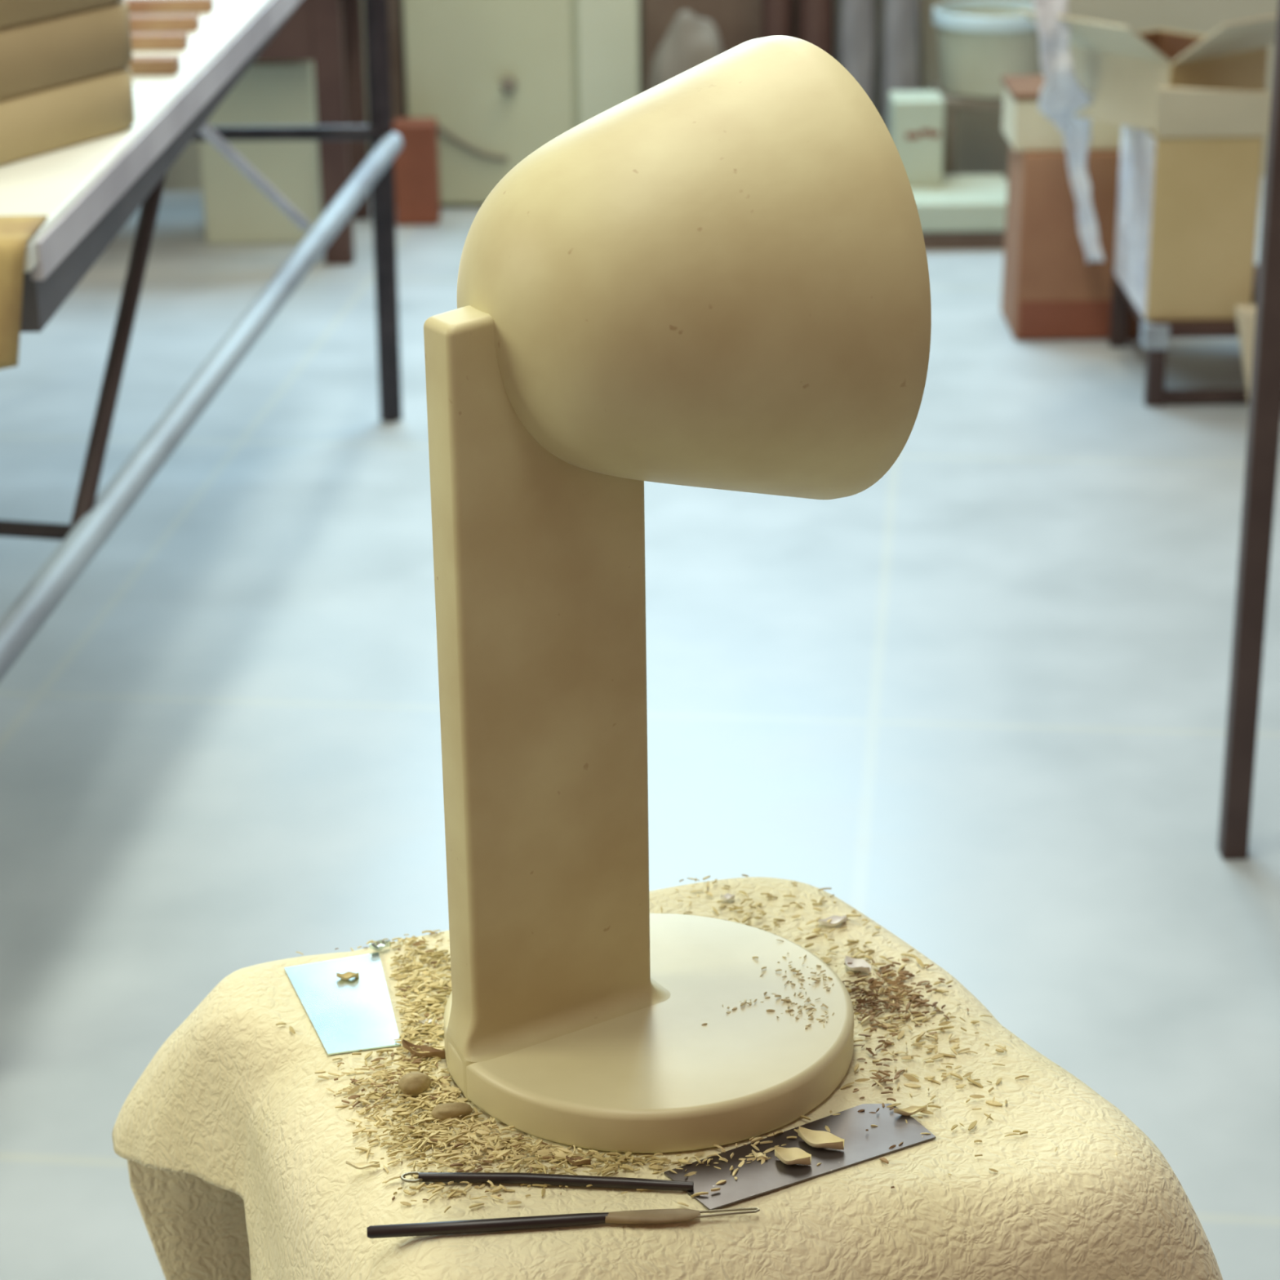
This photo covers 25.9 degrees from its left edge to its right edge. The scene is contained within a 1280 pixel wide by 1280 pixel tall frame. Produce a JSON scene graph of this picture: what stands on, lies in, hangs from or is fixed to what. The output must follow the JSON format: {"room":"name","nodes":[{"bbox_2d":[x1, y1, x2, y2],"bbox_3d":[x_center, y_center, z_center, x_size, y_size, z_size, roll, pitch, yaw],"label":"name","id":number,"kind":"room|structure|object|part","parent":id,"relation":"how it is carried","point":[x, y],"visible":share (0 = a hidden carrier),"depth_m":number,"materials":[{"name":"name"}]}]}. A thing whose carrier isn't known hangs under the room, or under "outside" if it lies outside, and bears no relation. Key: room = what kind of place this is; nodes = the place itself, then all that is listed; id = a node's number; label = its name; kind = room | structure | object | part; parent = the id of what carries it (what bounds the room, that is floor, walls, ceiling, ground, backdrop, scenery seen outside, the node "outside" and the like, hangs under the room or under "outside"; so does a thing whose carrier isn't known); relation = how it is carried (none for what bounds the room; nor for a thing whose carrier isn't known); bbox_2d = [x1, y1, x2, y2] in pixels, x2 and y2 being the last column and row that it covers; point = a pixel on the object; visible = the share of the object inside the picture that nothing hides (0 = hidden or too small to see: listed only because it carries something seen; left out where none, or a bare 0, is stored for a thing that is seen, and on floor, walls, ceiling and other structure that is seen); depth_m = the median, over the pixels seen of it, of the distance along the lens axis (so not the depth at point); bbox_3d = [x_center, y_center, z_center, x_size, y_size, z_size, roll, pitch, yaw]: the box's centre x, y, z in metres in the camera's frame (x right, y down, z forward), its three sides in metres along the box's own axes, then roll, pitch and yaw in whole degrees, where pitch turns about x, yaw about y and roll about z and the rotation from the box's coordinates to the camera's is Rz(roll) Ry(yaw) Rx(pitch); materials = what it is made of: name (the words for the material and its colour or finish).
{"room":"art studio","nodes":[
{"label":"art studio","id":0,"kind":"room"},
{"bbox_2d":[0,176,1279,1279],"bbox_3d":[0.006,0.438,3.082,9.000,0.100,8.400,-1,22,0],"label":"floor","id":1,"kind":"structure","parent":0,"point":[975,696],"depth_m":3.81,"materials":[{"name":"grey concrete"}]},
{"bbox_2d":[0,0,403,682],"bbox_3d":[-0.913,-0.361,3.769,0.854,0.903,2.518,1,22,3],"label":"trestle table","id":2,"kind":"object","parent":1,"relation":"on","point":[88,192],"visible":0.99,"depth_m":3.22,"materials":[{"name":"metal"}]},
{"bbox_2d":[0,214,48,369],"bbox_3d":[-0.691,-0.322,2.591,0.266,0.117,0.126,-1,22,0],"label":"hanging cloth","id":3,"kind":"object","parent":2,"relation":"hanging from","point":[15,231],"visible":1,"depth_m":2.55,"materials":[{"name":"yellow fabric"}]},
{"bbox_2d":[0,0,135,165],"bbox_3d":[-0.793,-0.644,2.912,0.350,0.255,0.439,11,25,28],"label":"cardboard box","id":4,"kind":"object","parent":2,"relation":"on","point":[66,80],"visible":1,"depth_m":2.91,"materials":[{"name":"beige cardboard"}]},
{"bbox_2d":[127,55,180,75],"bbox_3d":[-0.667,-0.689,3.341,0.225,0.018,0.032,0,22,2],"label":"wooden stick","id":5,"kind":"object","parent":2,"relation":"on","point":[140,64],"visible":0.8,"depth_m":3.33,"materials":[{"name":"brown wood"}]},
{"bbox_2d":[130,31,188,50],"bbox_3d":[-0.683,-0.752,3.498,0.225,0.018,0.032,0,22,1],"label":"wooden stick","id":6,"kind":"object","parent":2,"relation":"on","point":[153,41],"visible":0.44,"depth_m":3.48,"materials":[{"name":"brown wood"}]},
{"bbox_3d":[-0.552,-0.748,3.682,0.033,0.072,2.282,0,22,2],"label":"apron rail","id":7,"kind":"part","parent":2,"relation":"part of","materials":[{"name":"white wood"}]},
{"bbox_2d":[128,13,199,31],"bbox_3d":[-0.688,-0.803,3.627,0.225,0.018,0.032,-1,22,0],"label":"wooden stick","id":8,"kind":"object","parent":2,"relation":"on","point":[166,22],"visible":0.44,"depth_m":3.61,"materials":[{"name":"brown wood"}]},
{"bbox_2d":[124,0,213,13],"bbox_3d":[-0.691,-0.859,3.766,0.225,0.018,0.032,-1,22,-1],"label":"wooden stick","id":9,"kind":"object","parent":2,"relation":"on","point":[135,6],"visible":0.47,"depth_m":3.75,"materials":[{"name":"brown wood"}]},
{"bbox_3d":[-0.453,-0.818,4.894,0.037,0.900,0.037,20,29,41],"label":"leg","id":10,"kind":"part","parent":2,"relation":"part of","materials":[{"name":"metal"}]},
{"bbox_2d":[199,60,322,243],"bbox_3d":[-0.860,-1.131,6.360,0.260,0.405,0.220,-1,22,0],"label":"box","id":11,"kind":"object","parent":1,"relation":"on","point":[273,92],"visible":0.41,"depth_m":6.26,"materials":[{"name":"beige cardboard"}]},
{"bbox_2d":[254,0,371,264],"bbox_3d":[-0.971,-1.209,6.242,0.710,0.640,0.500,-1,22,0],"label":"wooden post","id":12,"kind":"object","parent":1,"relation":"on","point":[328,33],"visible":0.43,"depth_m":6.03,"materials":[{"name":"brown wood"}]},
{"bbox_3d":[-0.668,-1.115,6.050,0.062,0.600,0.050,-1,22,0],"label":"leg","id":13,"kind":"part","parent":12,"relation":"part of","materials":[{"name":"brown wood"}]},
{"bbox_3d":[-0.670,-1.274,6.449,0.062,0.600,0.050,-1,22,0],"label":"leg","id":14,"kind":"part","parent":12,"relation":"part of","materials":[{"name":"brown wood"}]},
{"bbox_2d":[387,0,406,199],"bbox_3d":[-0.587,-1.465,6.519,0.056,0.900,0.040,-1,22,0],"label":"wooden post","id":15,"kind":"object","parent":1,"relation":"on","point":[397,70],"visible":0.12,"depth_m":6.54,"materials":[{"name":"brown wood"}]},
{"bbox_2d":[391,117,440,225],"bbox_3d":[-0.520,-1.091,6.475,0.100,0.235,0.090,-1,22,0],"label":"box","id":16,"kind":"object","parent":1,"relation":"on","point":[416,165],"visible":0.99,"depth_m":6.43,"materials":[{"name":"cardboard"}]},
{"bbox_2d":[402,0,639,206],"bbox_3d":[-0.278,-1.623,6.500,0.547,1.200,0.260,-1,22,0],"label":"cabinet","id":17,"kind":"object","parent":1,"relation":"on","point":[500,80],"visible":0.73,"depth_m":6.51,"materials":[{"name":"beige wood"}]},
{"bbox_3d":[-0.307,-1.298,6.507,0.038,0.038,0.032,-1,22,0],"label":"knob","id":18,"kind":"part","parent":17,"relation":"part of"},
{"bbox_3d":[-0.076,-1.594,6.418,0.143,1.178,0.020,-1,22,0],"label":"door","id":19,"kind":"part","parent":17,"relation":"part of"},
{"bbox_2d":[648,10,723,88],"bbox_3d":[0.119,-1.216,6.449,0.206,0.482,0.167,-1,22,0],"label":"sack","id":20,"kind":"object","parent":1,"relation":"on","point":[691,40],"visible":0.26,"depth_m":6.35,"materials":[{"name":"beige fabric"}]},
{"bbox_2d":[641,0,799,91],"bbox_3d":[0.195,-1.523,6.572,0.380,0.947,0.118,-1,22,0],"label":"board","id":21,"kind":"object","parent":1,"relation":"on","point":[736,22],"visible":0.02,"depth_m":6.58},
{"bbox_2d":[761,0,792,36],"bbox_3d":[0.320,-1.512,6.460,0.074,1.008,0.185,3,22,9],"label":"roll","id":22,"kind":"object","parent":1,"relation":"on","point":[776,15],"visible":0.13,"depth_m":6.45,"materials":[{"name":"brown fabric"}]},
{"bbox_2d":[797,0,834,57],"bbox_3d":[0.408,-1.512,6.458,0.093,1.010,0.199,-1,22,0],"label":"roll","id":23,"kind":"object","parent":1,"relation":"on","point":[815,24],"visible":0.2,"depth_m":6.45,"materials":[{"name":"brown fabric"}]},
{"bbox_2d":[837,0,876,104],"bbox_3d":[0.505,-1.514,6.460,0.090,1.010,0.207,-1,22,0],"label":"pipe","id":24,"kind":"object","parent":1,"relation":"on","point":[856,35],"visible":0.37,"depth_m":6.46,"materials":[{"name":"grey metal"}]},
{"bbox_2d":[880,0,922,128],"bbox_3d":[0.605,-1.517,6.463,0.105,1.012,0.216,-1,22,0],"label":"pipe","id":25,"kind":"object","parent":1,"relation":"on","point":[900,45],"visible":0.42,"depth_m":6.46,"materials":[{"name":"grey metal"}]},
{"bbox_2d":[888,90,1008,250],"bbox_3d":[0.703,-1.063,6.277,0.275,0.300,0.300,-1,22,0],"label":"container","id":26,"kind":"object","parent":1,"relation":"on","point":[956,211],"visible":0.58,"depth_m":6.25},
{"bbox_2d":[929,83,1003,174],"bbox_3d":[0.819,-1.155,6.542,0.260,0.272,0.220,-1,22,0],"label":"stand","id":27,"kind":"object","parent":1,"relation":"on","point":[953,104],"visible":0.16,"depth_m":6.41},
{"bbox_3d":[0.711,-1.109,6.463,0.036,0.247,0.036,-1,22,0],"label":"leg","id":28,"kind":"part","parent":27,"relation":"part of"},
{"bbox_2d":[932,0,1041,98],"bbox_3d":[0.816,-1.371,6.456,0.278,0.191,0.278,-1,22,0],"label":"bucket","id":29,"kind":"object","parent":27,"relation":"on","point":[980,42],"visible":0.77,"depth_m":6.37,"materials":[{"name":"plastic"}]},
{"bbox_2d":[1000,143,1140,340],"bbox_3d":[0.861,-0.804,5.529,0.250,0.370,0.222,-1,22,0],"label":"carton","id":30,"kind":"object","parent":1,"relation":"on","point":[1050,291],"visible":0.67,"depth_m":5.45,"materials":[{"name":"brown cardboard"}]},
{"bbox_2d":[1001,75,1121,151],"bbox_3d":[0.832,-1.034,5.455,0.226,0.112,0.198,-1,22,0],"label":"carton","id":31,"kind":"object","parent":30,"relation":"on","point":[1026,128],"visible":0.53,"depth_m":5.38,"materials":[{"name":"beige cardboard"}]},
{"bbox_3d":[0.832,-1.080,5.436,0.226,0.014,0.198,-1,22,0],"label":"lid","id":32,"kind":"part","parent":31,"relation":"part of","materials":[{"name":"orange cardboard"}]},
{"bbox_2d":[1108,264,1259,406],"bbox_3d":[1.076,-0.578,5.247,0.332,0.154,0.436,-1,22,0],"label":"metal stand","id":33,"kind":"object","parent":1,"relation":"on","point":[1155,335],"visible":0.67,"depth_m":5.07,"materials":[{"name":"brown metal"}]},
{"bbox_3d":[0.936,-0.637,5.436,0.032,0.128,0.028,-1,22,0],"label":"leg","id":34,"kind":"part","parent":33,"relation":"part of","materials":[{"name":"brown metal"}]},
{"bbox_3d":[0.939,-0.490,5.066,0.032,0.128,0.028,-1,22,0],"label":"leg","id":35,"kind":"part","parent":33,"relation":"part of","materials":[{"name":"brown metal"}]},
{"bbox_2d":[1114,86,1271,320],"bbox_3d":[1.016,-0.834,5.102,0.225,0.430,0.375,-1,22,0],"label":"carton","id":36,"kind":"object","parent":33,"relation":"on","point":[1188,188],"visible":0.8,"depth_m":4.98,"materials":[{"name":"beige cardboard"}]},
{"bbox_2d":[1018,8,1277,132],"bbox_3d":[0.945,-1.031,4.991,0.379,0.208,0.375,-17,27,-35],"label":"flap","id":37,"kind":"object","parent":36,"relation":"on","point":[1122,69],"visible":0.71,"depth_m":4.97,"materials":[{"name":"beige cardboard"}]},
{"bbox_2d":[1031,0,1104,262],"bbox_3d":[0.791,-0.939,5.100,0.090,0.568,0.285,11,25,27],"label":"plastic film","id":38,"kind":"object","parent":37,"relation":"hanging from","point":[1062,95],"visible":1,"depth_m":5.05,"materials":[{"name":"plastic"}]},
{"bbox_3d":[1.081,-0.446,5.085,0.254,0.022,0.024,-1,22,0],"label":"foot rail","id":39,"kind":"part","parent":33,"relation":"part of","materials":[{"name":"brown metal"}]},
{"bbox_2d":[1235,305,1256,404],"bbox_3d":[1.113,-0.499,4.986,0.100,0.200,0.039,-1,22,0],"label":"paper bag","id":40,"kind":"object","parent":1,"relation":"on","point":[1245,314],"visible":0.32,"depth_m":4.95,"materials":[{"name":"beige paper"}]},
{"bbox_2d":[1217,0,1279,859],"bbox_3d":[1.111,-0.455,2.855,0.837,1.700,0.461,-1,22,0],"label":"metal pole","id":41,"kind":"object","parent":1,"relation":"on","point":[1263,437],"visible":1,"depth_m":3.20,"materials":[{"name":"brown metal"}]},
{"bbox_2d":[163,0,1278,191],"bbox_3d":[-0.023,-1.724,6.677,9.000,1.250,0.120,-1,22,0],"label":"wall","id":42,"kind":"structure","parent":0,"point":[982,147],"depth_m":6.72,"materials":[{"name":"paint"}]},
{"bbox_3d":[0.003,0.572,1.574,0.271,0.771,0.271,-9,23,-20],"label":"stool","id":43,"kind":"object","parent":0,"visible":0},
{"bbox_2d":[111,876,1222,1279],"bbox_3d":[0.012,0.381,1.503,0.511,0.371,0.483,-8,23,-18],"label":"suede hide","id":44,"kind":"object","parent":43,"relation":"on","point":[233,1144],"visible":0.46,"depth_m":1.35,"materials":[{"name":"beige leather"}]},
{"bbox_2d":[284,952,401,1054],"bbox_3d":[-0.153,0.193,1.477,0.052,0.001,0.101,-8,23,-16],"label":"scraper","id":45,"kind":"object","parent":44,"relation":"on","point":[352,1015],"visible":1,"depth_m":1.48,"materials":[{"name":"silver metal"}]},
{"bbox_2d":[336,971,359,980],"bbox_3d":[-0.158,0.181,1.500,0.012,0.004,0.005,-3,22,-4],"label":"chip","id":46,"kind":"object","parent":45,"relation":"on","point":[347,975],"visible":1,"depth_m":1.50,"materials":[{"name":"beige wood"}]},
{"bbox_2d":[345,1160,380,1169],"bbox_3d":[-0.133,0.251,1.329,0.016,0.003,0.004,2,22,6],"label":"chip","id":47,"kind":"object","parent":44,"relation":"on","point":[363,1165],"visible":1,"depth_m":1.33,"materials":[{"name":"beige wood"}]},
{"bbox_2d":[368,939,390,951],"bbox_3d":[-0.143,0.168,1.531,0.012,0.005,0.006,-10,24,-23],"label":"chip","id":48,"kind":"object","parent":44,"relation":"on","point":[380,944],"visible":1,"depth_m":1.53,"materials":[{"name":"metal"}]},
{"bbox_2d":[398,1071,431,1097],"bbox_3d":[-0.113,0.222,1.392,0.013,0.012,0.016,19,29,41],"label":"clay lump","id":49,"kind":"object","parent":44,"relation":"on","point":[413,1082],"visible":1,"depth_m":1.39,"materials":[{"name":"beige"}]},
{"bbox_2d":[401,1038,445,1059],"bbox_3d":[-0.111,0.211,1.424,0.026,0.007,0.006,9,24,23],"label":"chip","id":50,"kind":"object","parent":44,"relation":"on","point":[433,1051],"visible":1,"depth_m":1.42,"materials":[{"name":"brown wood"}]},
{"bbox_2d":[418,1018,436,1024],"bbox_3d":[-0.111,0.200,1.457,0.010,0.003,0.004,1,22,5],"label":"chip","id":51,"kind":"object","parent":44,"relation":"on","point":[429,1021],"visible":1,"depth_m":1.46,"materials":[{"name":"white"}]},
{"bbox_2d":[400,1171,693,1191],"bbox_3d":[-0.044,0.255,1.312,0.139,0.005,0.009,1,22,4],"label":"tool","id":52,"kind":"object","parent":44,"relation":"on","point":[471,1177],"visible":1,"depth_m":1.31,"materials":[{"name":"black metal"}]},
{"bbox_2d":[366,1207,759,1238],"bbox_3d":[-0.035,0.267,1.280,0.182,0.006,0.010,-3,22,-5],"label":"tool","id":53,"kind":"object","parent":44,"relation":"on","point":[654,1215],"visible":1,"depth_m":1.28,"materials":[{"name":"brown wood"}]},
{"bbox_3d":[-0.070,0.269,1.278,0.111,0.006,0.006,-3,22,-4],"label":"handle","id":54,"kind":"part","parent":53,"relation":"part of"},
{"bbox_3d":[0.006,0.266,1.283,0.045,0.005,0.010,-4,22,-8],"label":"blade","id":55,"kind":"part","parent":53,"relation":"part of","materials":[{"name":"brown wood"}]},
{"bbox_2d":[565,1155,591,1165],"bbox_3d":[-0.030,0.249,1.329,0.012,0.004,0.004,3,22,9],"label":"chip","id":56,"kind":"object","parent":44,"relation":"on","point":[585,1162],"visible":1,"depth_m":1.33,"materials":[{"name":"beige wood"}]},
{"bbox_2d":[423,35,931,1153],"bbox_3d":[-0.004,-0.028,1.349,0.216,0.503,0.236,-14,25,-30],"label":"table lamp","id":57,"kind":"object","parent":44,"relation":"on","point":[717,277],"visible":1,"depth_m":1.29,"materials":[{"name":"beige plastic"}]},
{"bbox_3d":[0.007,-0.161,1.307,0.183,0.224,0.224,-14,25,-30],"label":"lamp shade","id":58,"kind":"part","parent":57,"relation":"part of","materials":[{"name":"beige ceramic"}]},
{"bbox_2d":[702,939,834,1029],"bbox_3d":[0.071,0.179,1.444,0.067,0.004,0.095,3,22,8],"label":"sanding dust","id":59,"kind":"object","parent":57,"relation":"on","point":[793,970],"visible":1,"depth_m":1.43,"materials":[{"name":"brown wood"}]},
{"bbox_2d":[275,874,1117,1213],"bbox_3d":[0.008,0.210,1.430,0.351,0.007,0.348,-9,23,-19],"label":"wood shavings","id":60,"kind":"object","parent":44,"relation":"on","point":[540,1150],"visible":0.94,"depth_m":1.38},
{"bbox_2d":[431,1102,472,1120],"bbox_3d":[-0.092,0.232,1.369,0.021,0.009,0.010,-4,22,-7],"label":"clay lump","id":61,"kind":"object","parent":60,"relation":"on","point":[442,1112],"visible":1,"depth_m":1.37,"materials":[{"name":"beige"}]},
{"bbox_2d":[720,893,734,902],"bbox_3d":[0.050,0.147,1.583,0.008,0.005,0.005,-5,22,-9],"label":"chip","id":62,"kind":"object","parent":44,"relation":"on","point":[726,898],"visible":1,"depth_m":1.58,"materials":[{"name":"white"}]},
{"bbox_2d":[663,1103,936,1209],"bbox_3d":[0.076,0.246,1.336,0.130,0.001,0.043,-12,24,-26],"label":"scraper","id":63,"kind":"object","parent":44,"relation":"on","point":[754,1179],"visible":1,"depth_m":1.33,"materials":[{"name":"silver metal"}]},
{"bbox_2d":[751,1149,767,1159],"bbox_3d":[0.057,0.247,1.331,0.009,0.003,0.003,15,27,35],"label":"chip","id":64,"kind":"object","parent":63,"relation":"on","point":[757,1155],"visible":1,"depth_m":1.33,"materials":[{"name":"beige wood"}]},
{"bbox_2d":[774,1146,811,1164],"bbox_3d":[0.072,0.247,1.325,0.018,0.007,0.011,8,23,20],"label":"chip","id":65,"kind":"object","parent":63,"relation":"on","point":[788,1156],"visible":1,"depth_m":1.33,"materials":[{"name":"beige wood"}]},
{"bbox_2d":[797,1126,844,1149],"bbox_3d":[0.086,0.241,1.339,0.024,0.007,0.011,10,24,26],"label":"chip","id":66,"kind":"object","parent":63,"relation":"on","point":[815,1139],"visible":1,"depth_m":1.34,"materials":[{"name":"beige wood"}]},
{"bbox_2d":[893,1104,927,1115],"bbox_3d":[0.133,0.231,1.365,0.017,0.005,0.004,-5,22,-11],"label":"chip","id":67,"kind":"object","parent":63,"relation":"on","point":[911,1110],"visible":1,"depth_m":1.36,"materials":[{"name":"beige wood"}]},
{"bbox_2d":[818,915,847,927],"bbox_3d":[0.108,0.157,1.554,0.017,0.005,0.007,-8,23,-18],"label":"chip","id":68,"kind":"object","parent":44,"relation":"on","point":[836,920],"visible":1,"depth_m":1.55,"materials":[{"name":"white"}]},
{"bbox_2d":[844,955,871,973],"bbox_3d":[0.117,0.176,1.504,0.017,0.006,0.010,16,27,37],"label":"chip","id":69,"kind":"object","parent":44,"relation":"on","point":[856,963],"visible":1,"depth_m":1.50,"materials":[{"name":"white"}]}
]}

